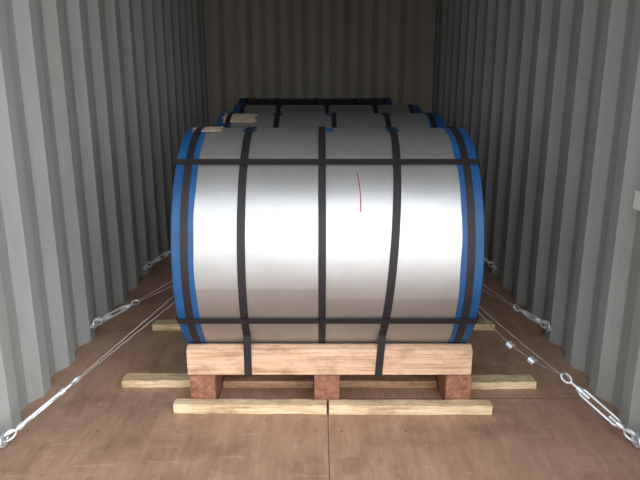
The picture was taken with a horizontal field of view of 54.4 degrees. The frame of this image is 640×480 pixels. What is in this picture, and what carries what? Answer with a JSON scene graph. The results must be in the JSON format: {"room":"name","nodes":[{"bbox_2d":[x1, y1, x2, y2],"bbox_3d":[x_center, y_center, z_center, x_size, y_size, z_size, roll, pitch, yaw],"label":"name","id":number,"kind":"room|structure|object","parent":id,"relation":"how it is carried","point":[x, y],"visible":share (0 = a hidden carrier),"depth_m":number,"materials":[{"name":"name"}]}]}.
{"room":"shipping container interior","nodes":[
{"label":"shipping container interior","id":0,"kind":"room"},
{"bbox_2d":[0,0,204,434],"bbox_3d":[-1.192,-0.850,3.680,0.038,2.390,5.450,0,15,0],"label":"wall","id":1,"kind":"structure","parent":0,"point":[99,99],"depth_m":3.07,"materials":[{"name":"metal"}]},
{"bbox_2d":[90,281,172,328],"bbox_3d":[-0.841,0.276,2.988,0.743,0.444,0.062,7,17,25],"label":"turnbuckle lashing","id":2,"kind":"object","parent":1,"relation":"attached to","point":[109,315],"visible":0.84,"depth_m":3.09,"materials":[{"name":"metal"}]},
{"bbox_2d":[143,250,170,269],"bbox_3d":[-0.868,0.019,3.954,0.677,0.444,0.062,7,16,24],"label":"turnbuckle lashing","id":3,"kind":"object","parent":1,"relation":"attached to","point":[166,253],"visible":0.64,"depth_m":4.08,"materials":[{"name":"metal"}]},
{"bbox_2d":[199,0,208,126],"bbox_3d":[-1.160,-1.543,6.285,0.030,2.390,0.060,0,15,0],"label":"trim","id":4,"kind":"structure","parent":1,"relation":"attached to","point":[200,1],"depth_m":6.20,"materials":[{"name":"metal"}]},
{"bbox_2d":[0,244,639,479],"bbox_3d":[0.000,0.312,4.015,2.450,0.029,5.500,0,15,0],"label":"floor","id":5,"kind":"structure","parent":0,"point":[137,438],"depth_m":2.39,"materials":[{"name":"brown wood"}]},
{"bbox_2d":[0,296,174,448],"bbox_3d":[-0.843,0.441,2.514,0.054,0.480,0.938,14,20,43],"label":"turnbuckle lashing","id":6,"kind":"object","parent":5,"relation":"attached to","point":[4,437],"visible":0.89,"depth_m":2.37,"materials":[{"name":"metal"}]},
{"bbox_2d":[121,373,189,387],"bbox_3d":[-0.703,0.618,2.744,0.322,0.035,0.078,0,15,0],"label":"wooden plank","id":7,"kind":"object","parent":5,"relation":"on","point":[142,380],"depth_m":2.71,"materials":[{"name":"beige wood"}]},
{"bbox_2d":[173,398,326,413],"bbox_3d":[-0.281,0.674,2.519,0.617,0.043,0.051,0,15,0],"label":"wooden plank","id":8,"kind":"object","parent":5,"relation":"on","point":[184,406],"depth_m":2.50,"materials":[{"name":"beige wood"}]},
{"bbox_2d":[26,265,613,432],"bbox_3d":[0.000,0.339,3.857,2.261,0.001,4.904,0,15,0],"label":"screw","id":9,"kind":"object","parent":5,"relation":"on","point":[162,265],"visible":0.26,"depth_m":2.39,"materials":[{"name":"metal"}]},
{"bbox_2d":[152,319,494,330],"bbox_3d":[0.019,0.456,3.347,1.823,0.037,0.078,0,15,0],"label":"wooden plank","id":10,"kind":"object","parent":5,"relation":"on","point":[167,324],"depth_m":3.31,"materials":[{"name":"beige wood"}]},
{"bbox_2d":[186,344,472,406],"bbox_3d":[0.039,0.462,2.886,1.152,0.264,0.760,0,15,0],"label":"wooden cradle","id":11,"kind":"object","parent":5,"relation":"on","point":[325,368],"visible":0.56,"depth_m":2.52,"materials":[{"name":"beige wood"}]},
{"bbox_2d":[171,126,484,375],"bbox_3d":[0.028,-0.010,2.760,1.162,0.972,0.972,0,15,0],"label":"coil","id":12,"kind":"object","parent":11,"relation":"on","point":[321,235],"visible":0.97,"depth_m":2.32,"materials":[{"name":"silver metal"}]},
{"bbox_2d":[329,399,492,414],"bbox_3d":[0.363,0.675,2.513,0.654,0.043,0.053,0,15,0],"label":"wooden plank","id":13,"kind":"object","parent":5,"relation":"on","point":[339,406],"depth_m":2.49,"materials":[{"name":"beige wood"}]},
{"bbox_2d":[471,374,536,389],"bbox_3d":[0.779,0.622,2.729,0.318,0.035,0.078,0,15,-1],"label":"wooden plank","id":14,"kind":"object","parent":5,"relation":"on","point":[494,381],"depth_m":2.70,"materials":[{"name":"beige wood"}]},
{"bbox_2d":[478,306,639,448],"bbox_3d":[0.872,0.442,2.513,0.053,0.480,0.897,-13,20,-40],"label":"turnbuckle lashing","id":15,"kind":"object","parent":5,"relation":"attached to","point":[635,437],"visible":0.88,"depth_m":2.38,"materials":[{"name":"metal"}]},
{"bbox_3d":[0.059,0.199,3.871,1.222,0.264,0.760,0,15,0],"label":"wooden cradle","id":16,"kind":"object","parent":5,"relation":"on","visible":0},
{"bbox_2d":[216,112,444,127],"bbox_3d":[0.058,-0.272,3.746,1.272,0.972,0.972,0,15,0],"label":"coil","id":17,"kind":"object","parent":16,"relation":"on","point":[232,119],"visible":0.1,"depth_m":3.47,"materials":[{"name":"silver metal"}]},
{"bbox_3d":[0.051,-0.065,4.867,1.302,0.264,0.760,0,15,0],"label":"cradle","id":18,"kind":"object","parent":5,"relation":"on","visible":0},
{"bbox_2d":[233,104,421,112],"bbox_3d":[0.050,-0.537,4.741,1.362,0.972,0.972,0,15,0],"label":"coil","id":19,"kind":"object","parent":18,"relation":"on","point":[244,108],"visible":0.07,"depth_m":4.48,"materials":[{"name":"silver metal"}]},
{"bbox_3d":[-0.039,-0.333,5.872,1.302,0.264,0.760,0,15,0],"label":"cradle","id":20,"kind":"object","parent":5,"relation":"on","visible":0},
{"bbox_2d":[238,98,392,104],"bbox_3d":[-0.040,-0.808,5.745,1.362,0.982,0.982,0,15,0],"label":"coil","id":21,"kind":"object","parent":20,"relation":"on","point":[249,101],"visible":0.09,"depth_m":5.49,"materials":[{"name":"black metal"}]},
{"bbox_2d":[203,0,436,126],"bbox_3d":[0.000,-1.555,6.330,2.350,2.390,0.038,0,15,0],"label":"wall","id":22,"kind":"structure","parent":0,"point":[254,48],"depth_m":6.23,"materials":[{"name":"metal"}]},
{"bbox_2d":[435,0,639,434],"bbox_3d":[1.192,-0.850,3.680,0.038,2.390,5.450,0,15,0],"label":"wall","id":23,"kind":"structure","parent":0,"point":[545,93],"depth_m":3.04,"materials":[{"name":"metal"}]},
{"bbox_2d":[432,0,440,112],"bbox_3d":[1.160,-1.543,6.285,0.030,2.390,0.060,0,15,0],"label":"trim","id":24,"kind":"structure","parent":23,"relation":"attached to","point":[438,1],"depth_m":6.18,"materials":[{"name":"metal"}]},
{"bbox_2d":[484,257,496,269],"bbox_3d":[0.923,0.019,3.956,0.579,0.443,0.060,-9,17,-29],"label":"turnbuckle lashing","id":25,"kind":"object","parent":23,"relation":"attached to","point":[492,266],"visible":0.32,"depth_m":4.11,"materials":[{"name":"metal"}]},
{"bbox_2d":[482,284,552,331],"bbox_3d":[0.871,0.282,2.969,0.672,0.444,0.062,-7,16,-25],"label":"turnbuckle lashing","id":26,"kind":"object","parent":23,"relation":"attached to","point":[527,314],"visible":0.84,"depth_m":3.07,"materials":[{"name":"metal"}]},
{"bbox_2d":[633,190,639,210],"bbox_3d":[1.173,-0.142,2.285,0.002,0.070,0.080,0,15,0],"label":"wall label","id":27,"kind":"object","parent":23,"relation":"attached to","point":[636,205],"visible":1,"depth_m":2.30,"materials":[{"name":"white paper"}]}
]}

